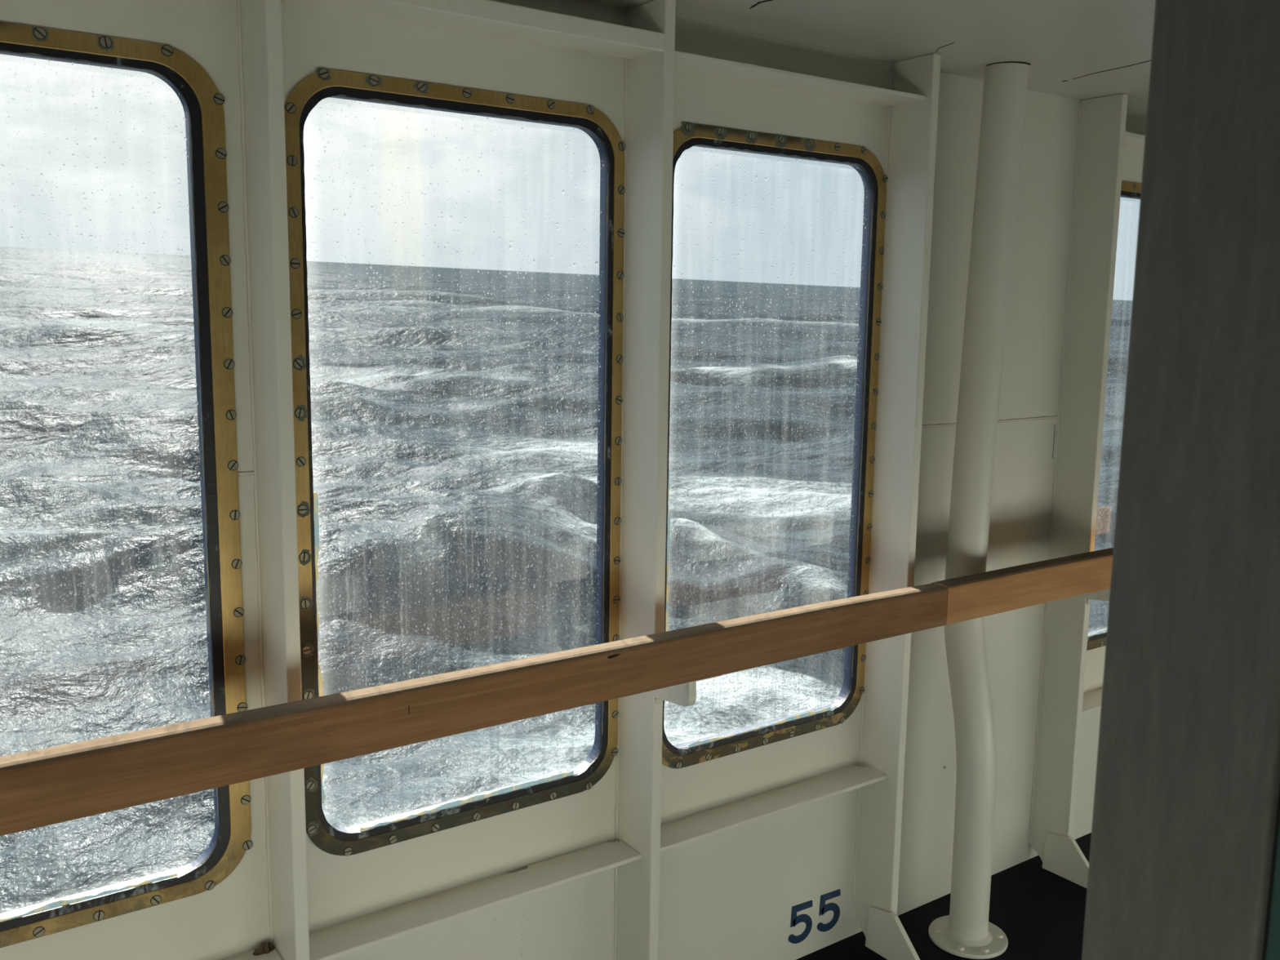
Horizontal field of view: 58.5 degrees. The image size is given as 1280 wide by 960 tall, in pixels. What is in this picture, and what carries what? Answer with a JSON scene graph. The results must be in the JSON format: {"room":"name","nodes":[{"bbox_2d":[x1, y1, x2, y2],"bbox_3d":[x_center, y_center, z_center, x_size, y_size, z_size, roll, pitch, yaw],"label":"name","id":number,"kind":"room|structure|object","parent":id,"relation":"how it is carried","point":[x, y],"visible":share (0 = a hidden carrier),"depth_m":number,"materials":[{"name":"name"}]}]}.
{"room":"ship interior","nodes":[
{"label":"ship interior","id":0,"kind":"room"},
{"bbox_2d":[0,0,1146,959],"bbox_3d":[0.006,0.151,2.349,9.900,2.147,0.033,-5,10,-35],"label":"wall","id":1,"kind":"structure","parent":0,"point":[780,886],"depth_m":2.50,"materials":[{"name":"white metal"}]},
{"bbox_2d":[0,21,252,947],"bbox_3d":[-0.914,0.036,1.649,0.656,1.340,0.016,-5,10,-35],"label":"window","id":2,"kind":"structure","parent":1,"relation":"in","point":[203,101],"depth_m":1.77,"materials":[{"name":"clear glass"}]},
{"bbox_2d":[222,942,283,959],"bbox_3d":[-0.891,0.830,1.734,0.696,0.024,0.091,-5,10,-35],"label":"ledge stiffener","id":3,"kind":"object","parent":1,"relation":"attached to","point":[268,951],"visible":1,"depth_m":1.94,"materials":[{"name":"beige paint"}]},
{"bbox_2d":[236,0,310,959],"bbox_3d":[-0.547,0.226,1.788,0.034,2.107,0.251,-5,10,-35],"label":"rib","id":4,"kind":"object","parent":1,"relation":"attached to","point":[260,62],"visible":0.91,"depth_m":1.78,"materials":[{"name":"beige paint"}]},
{"bbox_2d":[284,67,626,856],"bbox_3d":[-0.308,-0.015,2.080,0.659,1.344,0.016,-5,10,-35],"label":"window","id":5,"kind":"structure","parent":1,"relation":"in","point":[320,85],"depth_m":2.05,"materials":[{"name":"clear glass"}]},
{"bbox_2d":[280,0,664,59],"bbox_3d":[-0.274,-0.772,1.907,0.697,0.032,0.120,-5,10,-35],"label":"shelf stiffener","id":6,"kind":"object","parent":1,"relation":"attached to","point":[486,18],"visible":1,"depth_m":1.91,"materials":[{"name":"beige paint"}]},
{"bbox_2d":[309,839,641,959],"bbox_3d":[-0.305,0.784,2.150,0.697,0.010,0.091,-5,10,-35],"label":"ledge stiffener","id":7,"kind":"object","parent":1,"relation":"attached to","point":[350,936],"visible":0.94,"depth_m":2.12,"materials":[{"name":"beige paint"}]},
{"bbox_2d":[613,0,675,959],"bbox_3d":[0.038,0.173,2.204,0.034,2.107,0.251,-5,10,-35],"label":"rib","id":8,"kind":"object","parent":1,"relation":"attached to","point":[649,78],"visible":0.88,"depth_m":2.21,"materials":[{"name":"beige paint"}]},
{"bbox_2d":[660,763,887,852],"bbox_3d":[0.282,0.731,2.567,0.700,0.010,0.091,-5,10,-35],"label":"ledge stiffener","id":9,"kind":"object","parent":1,"relation":"attached to","point":[690,828],"visible":0.79,"depth_m":2.56,"materials":[{"name":"beige paint"}]},
{"bbox_2d":[662,122,888,768],"bbox_3d":[0.288,-0.061,2.505,0.645,1.344,0.016,-5,10,-35],"label":"window","id":10,"kind":"structure","parent":1,"relation":"in","point":[690,135],"depth_m":2.56,"materials":[{"name":"clear glass"}]},
{"bbox_2d":[674,50,926,106],"bbox_3d":[0.309,-0.815,2.332,0.700,0.009,0.106,-5,10,-35],"label":"shelf stiffener","id":11,"kind":"object","parent":1,"relation":"attached to","point":[684,62],"visible":0.87,"depth_m":2.31,"materials":[{"name":"beige paint"}]},
{"bbox_2d":[851,53,941,959],"bbox_3d":[0.627,0.119,2.622,0.034,2.107,0.251,-5,10,-35],"label":"rib","id":12,"kind":"object","parent":1,"relation":"attached to","point":[912,127],"visible":0.95,"depth_m":2.64,"materials":[{"name":"beige paint"}]},
{"bbox_2d":[1028,93,1128,888],"bbox_3d":[1.211,0.066,3.036,0.034,2.107,0.251,-5,10,-35],"label":"rib","id":13,"kind":"object","parent":1,"relation":"attached to","point":[1101,121],"visible":0.92,"depth_m":3.06,"materials":[{"name":"beige paint"}]},
{"bbox_2d":[1081,688,1102,715],"bbox_3d":[1.454,0.625,3.399,0.698,0.010,0.091,-5,10,-35],"label":"ledge stiffener","id":14,"kind":"object","parent":1,"relation":"attached to","point":[1091,702],"visible":0.25,"depth_m":3.28,"materials":[{"name":"beige paint"}]},
{"bbox_2d":[1086,180,1141,650],"bbox_3d":[1.428,-0.173,3.313,0.649,1.330,0.016,-5,10,-35],"label":"window","id":15,"kind":"structure","parent":1,"relation":"in","point":[1132,189],"depth_m":3.27,"materials":[{"name":"clear glass"}]},
{"bbox_2d":[1124,132,1145,149],"bbox_3d":[1.481,-0.921,3.163,0.698,0.009,0.106,-5,10,-35],"label":"shelf stiffener","id":16,"kind":"object","parent":1,"relation":"attached to","point":[1131,140],"visible":0.21,"depth_m":3.02,"materials":[{"name":"beige paint"}]},
{"bbox_3d":[-1.133,0.279,1.372,0.034,2.107,0.251,-5,10,-35],"label":"rib","id":17,"kind":"object","parent":1,"relation":"attached to","visible":0},
{"bbox_2d":[0,547,1113,835],"bbox_3d":[0.118,0.359,2.218,9.890,0.174,0.124,-5,10,-35],"label":"handrail","id":18,"kind":"object","parent":17,"relation":"attached to","point":[55,784],"visible":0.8,"depth_m":1.86,"materials":[{"name":"brown wood"}]},
{"bbox_2d":[583,0,1155,113],"bbox_3d":[0.635,-0.781,1.344,9.900,0.051,2.080,-5,10,-35],"label":"ceiling","id":19,"kind":"structure","parent":0,"point":[1080,50],"depth_m":2.27,"materials":[{"name":"beige paint"}]},
{"bbox_2d":[795,832,1091,959],"bbox_3d":[0.604,1.352,1.661,9.900,0.050,2.080,-5,10,-35],"label":"floor","id":20,"kind":"structure","parent":0,"point":[1040,912],"depth_m":2.96,"materials":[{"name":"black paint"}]},
{"bbox_2d":[928,62,1029,959],"bbox_3d":[0.838,0.108,2.714,0.193,2.108,0.195,2,9,8],"label":"pipe","id":21,"kind":"object","parent":20,"relation":"on","point":[967,932],"visible":0.91,"depth_m":2.72,"materials":[{"name":"white metal"}]},
{"bbox_2d":[1081,0,1279,959],"bbox_3d":[0.390,0.384,0.817,0.079,2.107,0.122,-5,10,-35],"label":"post","id":22,"kind":"object","parent":20,"relation":"on","point":[1187,784],"visible":1,"depth_m":0.74,"materials":[{"name":"metal"}]},
{"bbox_3d":[1.235,0.421,0.652,9.900,2.147,0.062,-5,10,-35],"label":"wall","id":23,"kind":"structure","parent":0,"visible":0},
{"bbox_2d":[1262,785,1279,959],"bbox_3d":[0.580,0.426,0.552,0.062,2.107,0.536,-5,10,-35],"label":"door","id":24,"kind":"structure","parent":23,"relation":"in","point":[1271,947],"depth_m":0.73,"materials":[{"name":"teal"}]},
{"label":"outside","id":25,"kind":"structure","parent":0,"visible":0},
{"bbox_2d":[0,246,1132,913],"bbox_3d":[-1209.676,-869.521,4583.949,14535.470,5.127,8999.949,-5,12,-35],"label":"sea","id":26,"kind":"structure","parent":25,"point":[86,295],"depth_m":33.61,"materials":[{"name":"liquid"}]}
]}

